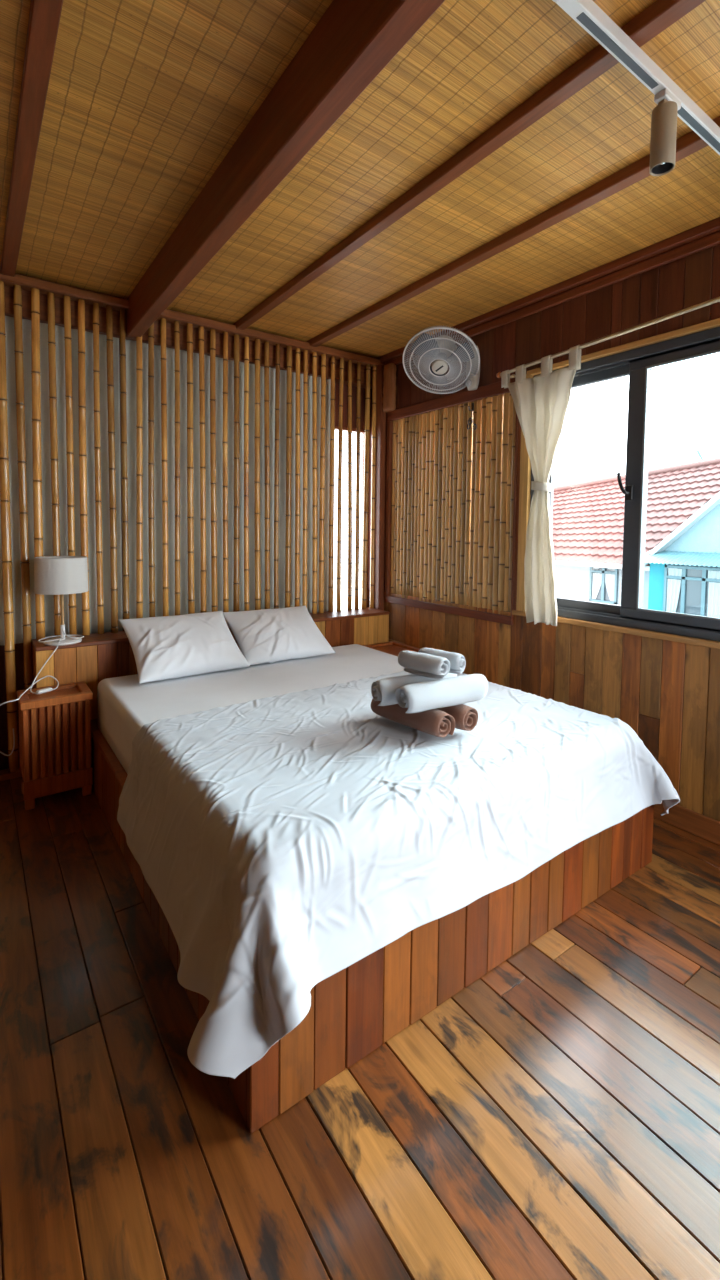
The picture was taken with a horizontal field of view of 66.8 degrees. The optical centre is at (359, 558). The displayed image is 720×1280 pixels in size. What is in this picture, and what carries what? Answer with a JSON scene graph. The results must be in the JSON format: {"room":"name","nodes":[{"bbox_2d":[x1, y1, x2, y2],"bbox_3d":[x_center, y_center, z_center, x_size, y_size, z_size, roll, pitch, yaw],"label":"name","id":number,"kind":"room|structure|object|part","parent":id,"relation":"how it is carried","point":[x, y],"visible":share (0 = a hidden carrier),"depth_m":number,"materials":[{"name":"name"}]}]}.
{"room":"hotel bedroom","nodes":[
{"label":"hotel bedroom","id":0,"kind":"room"},
{"bbox_2d":[0,341,371,769],"bbox_3d":[-1.637,-0.160,3.224,4.470,2.690,0.040,-2,4,-35],"label":"wall","id":1,"kind":"structure","parent":0,"point":[19,663],"depth_m":3.07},
{"bbox_2d":[0,0,62,276],"bbox_3d":[-0.394,-1.340,0.815,0.060,0.043,4.920,-2,4,-35],"label":"beam","id":2,"kind":"structure","parent":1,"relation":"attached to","point":[44,15],"depth_m":1.69,"materials":[{"name":"brown wood"}]},
{"bbox_2d":[0,316,122,644],"bbox_3d":[-2.135,-0.425,2.760,1.735,1.800,0.033,-2,4,-35],"label":"curtain","id":3,"kind":"object","parent":1,"relation":"hanging from","point":[9,321],"visible":0.41,"depth_m":3.08,"materials":[{"name":"grey fabric"}]},
{"bbox_2d":[4,285,371,388],"bbox_3d":[-1.650,-1.365,3.054,4.310,0.145,0.100,-2,4,-35],"label":"trim","id":4,"kind":"structure","parent":1,"relation":"attached to","point":[26,295],"depth_m":3.38,"materials":[{"name":"brown wood"}]},
{"bbox_2d":[0,270,382,366],"bbox_3d":[-1.624,-1.462,3.014,4.310,0.068,0.185,-2,4,-35],"label":"trim","id":5,"kind":"structure","parent":1,"relation":"attached to","point":[26,282],"depth_m":3.33,"materials":[{"name":"brown wood"}]},
{"bbox_2d":[126,340,334,618],"bbox_3d":[-0.806,-0.459,3.704,1.495,1.790,0.032,-2,4,-35],"label":"curtain","id":6,"kind":"object","parent":1,"relation":"hanging from","point":[130,345],"visible":0.45,"depth_m":3.60,"materials":[{"name":"grey fabric"}]},
{"bbox_2d":[126,0,444,337],"bbox_3d":[0.102,-1.272,1.185,0.073,0.208,4.940,-2,4,-35],"label":"beam","id":7,"kind":"structure","parent":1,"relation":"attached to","point":[353,41],"depth_m":1.59,"materials":[{"name":"brown wood"}]},
{"bbox_2d":[335,426,367,607],"bbox_3d":[-0.098,-0.285,4.319,0.363,1.470,0.050,-2,4,-35],"label":"window","id":8,"kind":"structure","parent":1,"relation":"in","point":[336,427],"depth_m":4.40,"materials":[{"name":"white"}]},
{"bbox_2d":[233,0,705,329],"bbox_3d":[0.627,-1.369,1.540,0.054,0.043,4.920,-2,4,-35],"label":"beam","id":9,"kind":"structure","parent":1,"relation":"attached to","point":[661,14],"depth_m":1.78,"materials":[{"name":"brown wood"}]},
{"bbox_2d":[307,116,719,346],"bbox_3d":[1.069,-1.382,1.854,0.055,0.043,4.920,-2,4,-35],"label":"trim","id":10,"kind":"structure","parent":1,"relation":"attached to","point":[690,143],"depth_m":2.34,"materials":[{"name":"brown wood"}]},
{"bbox_2d":[0,777,719,1279],"bbox_3d":[-0.231,1.343,1.210,4.560,0.120,5.300,-2,4,-35],"label":"floor","id":11,"kind":"structure","parent":0,"point":[556,1116],"depth_m":1.27,"materials":[{"name":"brown wood"}]},
{"bbox_2d":[17,681,92,809],"bbox_3d":[-1.529,0.924,2.745,0.308,0.520,0.246,-2,4,-35],"label":"nightstand","id":12,"kind":"object","parent":11,"relation":"on","point":[55,725],"visible":0.99,"depth_m":2.65,"materials":[{"name":"brown wood"}]},
{"bbox_3d":[-1.578,1.166,2.610,0.040,0.050,0.040,-2,4,-35],"label":"leg","id":13,"kind":"part","parent":12,"relation":"part of","materials":[{"name":"brown wood"}]},
{"bbox_3d":[-1.527,0.682,2.732,0.308,0.035,0.246,-2,4,-35],"label":"frame","id":14,"kind":"part","parent":12,"relation":"part of","materials":[{"name":"brown wood"}]},
{"bbox_3d":[-1.468,1.095,2.666,0.296,0.088,0.017,-2,4,-35],"label":"rail","id":15,"kind":"part","parent":12,"relation":"part of","materials":[{"name":"brown wood"}]},
{"bbox_3d":[-1.377,1.161,2.753,0.040,0.050,0.040,-2,4,-35],"label":"leg","id":16,"kind":"part","parent":12,"relation":"part of","materials":[{"name":"brown wood"}]},
{"bbox_2d":[0,281,376,780],"bbox_3d":[-1.628,-0.132,3.037,4.267,2.595,0.080,-2,4,-35],"label":"screen","id":17,"kind":"object","parent":11,"relation":"on","point":[14,771],"visible":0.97,"depth_m":3.31,"materials":[{"name":"brown wood"}]},
{"bbox_3d":[-2.600,1.176,2.427,1.915,0.030,0.080,-2,4,-35],"label":"rail","id":18,"kind":"part","parent":17,"relation":"part of","materials":[{"name":"brown wood"}]},
{"bbox_2d":[32,607,388,719],"bbox_3d":[-0.791,0.782,3.572,2.302,0.728,0.254,-2,4,-35],"label":"headboard","id":19,"kind":"object","parent":11,"relation":"on","point":[98,657],"visible":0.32,"depth_m":3.01,"materials":[{"name":"brown wood"}]},
{"bbox_3d":[-1.730,0.819,2.926,0.020,0.706,0.219,-2,4,-35],"label":"panel","id":20,"kind":"part","parent":19,"relation":"part of","materials":[{"name":"brown wood"}]},
{"bbox_2d":[0,556,87,755],"bbox_3d":[-1.627,0.491,2.787,0.251,0.987,0.517,2,3,19],"label":"table lamp","id":21,"kind":"object","parent":19,"relation":"on","point":[53,575],"visible":1,"depth_m":2.80,"materials":[{"name":"white fabric"}]},
{"bbox_3d":[-1.629,0.682,2.776,0.211,0.605,0.483,2,4,28],"label":"cord","id":22,"kind":"part","parent":21,"relation":"part of","materials":[{"name":"white plastic"}]},
{"bbox_2d":[36,687,51,693],"bbox_3d":[-1.562,0.653,2.702,0.026,0.018,0.072,2,4,29],"label":"switch","id":23,"kind":"object","parent":21,"relation":"attached to","point":[48,689],"depth_m":2.69,"materials":[{"name":"white plastic"}]},
{"bbox_3d":[-1.579,0.084,2.891,0.251,0.185,0.251,-2,4,-35],"label":"lamp shade","id":24,"kind":"part","parent":21,"relation":"part of","materials":[{"name":"fabric"}]},
{"bbox_3d":[-1.581,0.254,2.900,0.015,0.200,0.015,-2,4,-35],"label":"stem","id":25,"kind":"part","parent":21,"relation":"part of","materials":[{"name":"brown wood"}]},
{"bbox_2d":[91,719,653,1132],"bbox_3d":[-0.139,1.055,2.582,1.768,0.304,2.134,-2,4,-35],"label":"frame","id":26,"kind":"object","parent":11,"relation":"on","point":[355,1010],"visible":0.33,"depth_m":1.55,"materials":[{"name":"brown wood"}]},
{"bbox_3d":[-0.857,1.085,2.089,0.022,0.284,2.106,-2,4,-35],"label":"panel","id":27,"kind":"part","parent":26,"relation":"part of","materials":[{"name":"brown wood"}]},
{"bbox_2d":[97,644,404,773],"bbox_3d":[-0.129,0.780,2.547,1.678,0.246,1.985,-2,4,-35],"label":"mattress","id":28,"kind":"object","parent":26,"relation":"on","point":[125,705],"visible":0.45,"depth_m":2.74,"materials":[{"name":"white fabric"}]},
{"bbox_2d":[119,611,249,683],"bbox_3d":[-0.967,0.474,3.021,0.611,0.286,0.406,-2,4,-35],"label":"pillow","id":29,"kind":"object","parent":28,"relation":"on","point":[177,646],"visible":1,"depth_m":2.93,"materials":[{"name":"white fabric"}]},
{"bbox_2d":[223,605,335,664],"bbox_3d":[-0.506,0.469,3.392,0.608,0.274,0.410,-2,4,-35],"label":"pillow","id":30,"kind":"object","parent":28,"relation":"on","point":[264,635],"visible":1,"depth_m":3.30,"materials":[{"name":"white fabric"}]},
{"bbox_2d":[117,670,679,1078],"bbox_3d":[0.157,0.843,2.152,2.023,0.389,1.370,-2,4,-35],"label":"duvet","id":31,"kind":"object","parent":28,"relation":"on","point":[282,842],"visible":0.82,"depth_m":1.61,"materials":[{"name":"white fabric"}]},
{"bbox_2d":[371,699,454,736],"bbox_3d":[0.194,0.593,2.094,0.109,0.096,0.359,-3,4,-44],"label":"rolled towel","id":32,"kind":"object","parent":31,"relation":"on","point":[435,722],"visible":0.69,"depth_m":2.00,"materials":[{"name":"brown fabric"}]},
{"bbox_2d":[371,673,456,705],"bbox_3d":[0.213,0.492,2.099,0.382,0.100,0.095,-1,4,-31],"label":"rolled towel","id":33,"kind":"object","parent":32,"relation":"on","point":[383,690],"visible":0.44,"depth_m":2.01,"materials":[{"name":"white fabric"}]},
{"bbox_2d":[395,674,487,712],"bbox_3d":[0.309,0.496,2.026,0.383,0.101,0.098,-1,4,-32],"label":"rolled towel","id":34,"kind":"object","parent":32,"relation":"on","point":[418,697],"visible":1,"depth_m":1.98,"materials":[{"name":"white fabric"}]},
{"bbox_2d":[398,650,449,679],"bbox_3d":[0.239,0.401,2.064,0.207,0.087,0.078,4,4,44],"label":"rolled towel","id":35,"kind":"object","parent":34,"relation":"on","point":[422,664],"visible":1,"depth_m":2.03,"materials":[{"name":"white fabric"}]},
{"bbox_2d":[418,648,465,673],"bbox_3d":[0.321,0.398,2.142,0.209,0.080,0.076,4,4,44],"label":"rolled towel","id":36,"kind":"object","parent":34,"relation":"on","point":[457,661],"visible":0.53,"depth_m":2.09,"materials":[{"name":"white fabric"}]},
{"bbox_2d":[437,704,477,730],"bbox_3d":[0.296,0.590,2.160,0.109,0.095,0.359,-2,4,-43],"label":"rolled towel","id":37,"kind":"object","parent":31,"relation":"on","point":[466,717],"visible":0.31,"depth_m":2.04,"materials":[{"name":"brown fabric"}]},
{"bbox_3d":[0.471,1.119,1.725,1.762,0.284,0.022,-2,4,-35],"label":"foot panel","id":38,"kind":"part","parent":26,"relation":"part of","materials":[{"name":"brown wood"}]},
{"bbox_2d":[363,641,419,656],"bbox_3d":[0.249,0.890,3.876,0.338,0.500,0.461,-2,4,-35],"label":"nightstand","id":39,"kind":"object","parent":11,"relation":"on","point":[393,648],"visible":0.09,"depth_m":3.96,"materials":[{"name":"brown wood"}]},
{"bbox_3d":[0.251,0.658,3.863,0.338,0.035,0.461,-2,4,-35],"label":"frame","id":40,"kind":"part","parent":39,"relation":"part of","materials":[{"name":"brown wood"}]},
{"bbox_2d":[0,0,719,358],"bbox_3d":[-0.203,-1.413,1.058,4.560,0.080,5.300,-2,4,-35],"label":"ceiling","id":41,"kind":"structure","parent":0,"point":[146,99],"depth_m":1.93,"materials":[{"name":"beige wicker"}]},
{"bbox_2d":[552,0,719,154],"bbox_3d":[1.038,-1.332,1.669,1.432,0.036,0.035,-2,4,-35],"label":"track rail","id":42,"kind":"object","parent":41,"relation":"attached to","point":[586,13],"visible":0.92,"depth_m":1.44,"materials":[{"name":"white plastic"}]},
{"bbox_2d":[649,88,680,175],"bbox_3d":[0.872,-1.202,1.544,0.117,0.216,0.064,-2,4,-35],"label":"spotlight","id":43,"kind":"object","parent":42,"relation":"hanging from","point":[664,115],"visible":1,"depth_m":1.51,"materials":[{"name":"beige plastic"}]},
{"bbox_2d":[361,244,719,820],"bbox_3d":[1.573,-0.083,2.428,0.160,2.690,5.162,-2,4,-35],"label":"wall","id":44,"kind":"structure","parent":0,"point":[667,692],"depth_m":2.76,"materials":[{"name":"brown wood"}]},
{"bbox_2d":[370,364,385,609],"bbox_3d":[0.137,-0.180,4.262,0.055,2.592,0.125,-2,4,-35],"label":"trim","id":45,"kind":"structure","parent":44,"relation":"attached to","point":[380,469],"depth_m":4.20,"materials":[{"name":"brown wood"}]},
{"bbox_2d":[383,363,395,411],"bbox_3d":[0.222,-1.281,4.099,0.063,0.340,0.116,-2,4,-35],"label":"wooden block","id":46,"kind":"object","parent":44,"relation":"attached to","point":[389,373],"visible":1,"depth_m":4.06,"materials":[{"name":"brown wood"}]},
{"bbox_2d":[402,325,479,393],"bbox_3d":[0.508,-1.221,3.359,0.445,0.329,0.445,-2,4,-35],"label":"wall fan","id":47,"kind":"object","parent":44,"relation":"attached to","point":[440,350],"visible":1,"depth_m":3.32,"materials":[{"name":"white plastic"}]},
{"bbox_3d":[0.399,-1.286,3.308,0.186,0.129,0.092,1,3,1],"label":"blade","id":48,"kind":"part","parent":47,"relation":"part of","materials":[{"name":"grey plastic"}]},
{"bbox_3d":[0.479,-1.170,3.469,0.136,0.139,0.138,2,3,25],"label":"blade","id":49,"kind":"part","parent":47,"relation":"part of","materials":[{"name":"grey plastic"}]},
{"bbox_3d":[0.615,-1.245,3.321,0.136,0.073,0.180,-2,4,-35],"label":"blade","id":50,"kind":"part","parent":47,"relation":"part of","materials":[{"name":"grey plastic"}]},
{"bbox_3d":[0.673,-1.094,3.397,0.016,0.044,0.044,-2,4,-35],"label":"knob","id":51,"kind":"part","parent":47,"relation":"part of","materials":[{"name":"grey plastic"}]},
{"bbox_2d":[385,378,517,624],"bbox_3d":[0.578,-0.362,3.712,0.064,1.452,1.223,-2,4,-35],"label":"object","id":52,"kind":"object","parent":44,"relation":"attached to","point":[451,487],"visible":0.98,"depth_m":3.62,"materials":[{"name":"wood"}]},
{"bbox_3d":[0.563,0.339,3.745,0.044,0.050,1.223,-2,4,-35],"label":"frame rail","id":53,"kind":"part","parent":52,"relation":"part of","materials":[{"name":"brown wood"}]},
{"bbox_3d":[0.586,-1.050,3.674,0.062,0.073,1.223,-2,4,-35],"label":"frame rail","id":54,"kind":"part","parent":52,"relation":"part of","materials":[{"name":"brown wood"}]},
{"bbox_2d":[467,403,476,429],"bbox_3d":[0.699,-0.897,3.443,0.044,0.175,0.092,-2,4,-35],"label":"wall hook","id":55,"kind":"object","parent":52,"relation":"attached to","point":[472,404],"visible":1,"depth_m":3.44,"materials":[{"name":"black plastic"}]},
{"bbox_2d":[513,419,520,609],"bbox_3d":[0.989,-0.368,3.235,0.166,1.382,0.027,-2,4,-35],"label":"trim","id":56,"kind":"structure","parent":44,"relation":"attached to","point":[519,425],"depth_m":3.19,"materials":[{"name":"brown wood"}]},
{"bbox_2d":[516,374,533,611],"bbox_3d":[1.011,-0.368,3.199,0.172,1.378,0.058,-2,4,-35],"label":"trim","id":57,"kind":"structure","parent":44,"relation":"attached to","point":[525,464],"depth_m":3.15,"materials":[{"name":"brown wood"}]},
{"bbox_2d":[380,217,719,364],"bbox_3d":[1.579,-1.369,2.191,0.045,0.095,4.875,-2,4,-35],"label":"trim","id":58,"kind":"structure","parent":44,"relation":"attached to","point":[704,236],"depth_m":2.74,"materials":[{"name":"brown wood"}]},
{"bbox_2d":[496,297,719,378],"bbox_3d":[1.593,-1.057,2.126,0.112,0.158,2.623,-2,4,-35],"label":"curtain rod","id":59,"kind":"object","parent":44,"relation":"attached to","point":[715,300],"visible":0.84,"depth_m":2.53,"materials":[{"name":"beige"}]},
{"bbox_2d":[501,345,580,625],"bbox_3d":[0.955,-0.367,2.982,0.090,1.445,0.487,-2,4,-35],"label":"curtain","id":60,"kind":"object","parent":59,"relation":"hanging from","point":[541,402],"visible":1,"depth_m":2.94,"materials":[{"name":"beige fabric"}]},
{"bbox_2d":[512,610,719,648],"bbox_3d":[1.649,0.374,2.322,0.182,0.026,2.350,-2,4,-35],"label":"trim","id":61,"kind":"structure","parent":44,"relation":"attached to","point":[658,635],"depth_m":2.61,"materials":[{"name":"brown wood"}]},
{"bbox_2d":[527,318,719,375],"bbox_3d":[1.682,-0.998,2.226,0.174,0.026,2.295,-2,4,-35],"label":"trim","id":62,"kind":"structure","parent":44,"relation":"attached to","point":[714,323],"depth_m":2.58,"materials":[{"name":"brown wood"}]},
{"bbox_2d":[530,326,719,641],"bbox_3d":[1.654,-0.308,2.229,0.140,1.348,2.263,-2,4,-35],"label":"window","id":63,"kind":"structure","parent":44,"relation":"in","point":[638,363],"depth_m":2.65,"materials":[{"name":"grey metal"}]},
{"bbox_3d":[1.223,-0.348,2.901,0.032,1.263,0.590,-2,4,-35],"label":"sash","id":64,"kind":"part","parent":63,"relation":"part of","materials":[{"name":"grey metal"}]},
{"bbox_3d":[1.292,-0.353,2.665,0.078,0.137,0.038,1,3,3],"label":"handle","id":65,"kind":"part","parent":63,"relation":"part of","materials":[{"name":"black plastic"}]},
{"bbox_3d":[1.621,-0.309,2.273,0.032,1.263,1.052,-2,4,-35],"label":"sash","id":66,"kind":"part","parent":63,"relation":"part of","materials":[{"name":"grey metal"}]},
{"bbox_2d":[653,803,719,845],"bbox_3d":[1.587,1.190,2.310,0.014,0.102,4.800,-2,4,-35],"label":"baseboard","id":67,"kind":"structure","parent":44,"relation":"attached to","point":[707,828],"depth_m":2.44,"materials":[{"name":"brown wood"}]},
{"label":"outside","id":68,"kind":"structure","parent":0,"visible":0},
{"bbox_2d":[333,562,361,610],"bbox_3d":[23.997,3.269,29.575,66.800,0.200,100.000,-2,4,-35],"label":"ground","id":69,"kind":"structure","parent":68,"point":[344,566],"depth_m":43.54,"materials":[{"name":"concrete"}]},
{"bbox_2d":[552,457,719,617],"bbox_3d":[8.075,0.337,12.614,6.288,7.201,13.300,-2,4,-35],"label":"house","id":70,"kind":"structure","parent":69,"relation":"on","point":[682,566],"depth_m":12.85,"materials":[{"name":"red tile"}]},
{"bbox_2d":[592,573,601,598],"bbox_3d":[5.586,0.649,12.847,0.016,0.620,0.270,-2,4,-35],"label":"window pane","id":71,"kind":"object","parent":70,"relation":"hanging from","point":[596,577],"depth_m":12.86,"materials":[{"name":"clear glass"}]},
{"bbox_3d":[5.689,0.566,12.737,0.010,0.810,0.570,-2,4,-35],"label":"pane","id":72,"kind":"part","parent":70,"relation":"part of","materials":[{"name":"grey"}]},
{"bbox_2d":[605,574,614,600],"bbox_3d":[5.754,0.664,12.611,0.016,0.620,0.270,-2,4,-35],"label":"window pane","id":73,"kind":"object","parent":70,"relation":"hanging from","point":[609,578],"depth_m":12.60,"materials":[{"name":"clear glass"}]},
{"bbox_2d":[666,579,680,612],"bbox_3d":[6.280,0.911,10.955,0.016,1.000,0.260,-2,4,-35],"label":"drape","id":74,"kind":"object","parent":70,"relation":"hanging from","point":[673,586],"depth_m":10.95,"materials":[{"name":"white fabric"}]},
{"bbox_2d":[668,568,681,575],"bbox_3d":[6.299,0.273,10.903,0.016,0.160,0.300,-2,4,-35],"label":"window pane","id":75,"kind":"object","parent":70,"relation":"hanging from","point":[671,571],"depth_m":10.91,"materials":[{"name":"clear glass"}]},
{"bbox_3d":[6.623,1.198,10.547,0.010,1.970,1.360,-2,4,-35],"label":"pane","id":76,"kind":"part","parent":70,"relation":"part of","materials":[{"name":"blue"}]},
{"bbox_2d":[696,450,703,459],"bbox_3d":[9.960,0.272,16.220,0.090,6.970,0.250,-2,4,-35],"label":"antenna","id":77,"kind":"object","parent":70,"relation":"attached to","point":[697,451],"visible":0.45,"depth_m":16.02,"materials":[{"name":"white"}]},
{"bbox_2d":[707,582,719,617],"bbox_3d":[6.715,0.949,10.345,0.016,1.000,0.240,-2,4,-35],"label":"drape","id":78,"kind":"object","parent":70,"relation":"hanging from","point":[713,588],"depth_m":10.35,"materials":[{"name":"white fabric"}]},
{"bbox_2d":[708,570,719,578],"bbox_3d":[6.716,0.310,10.318,0.016,0.160,0.260,-2,4,-35],"label":"window pane","id":79,"kind":"object","parent":70,"relation":"hanging from","point":[712,574],"depth_m":10.33,"materials":[{"name":"clear glass"}]}
]}

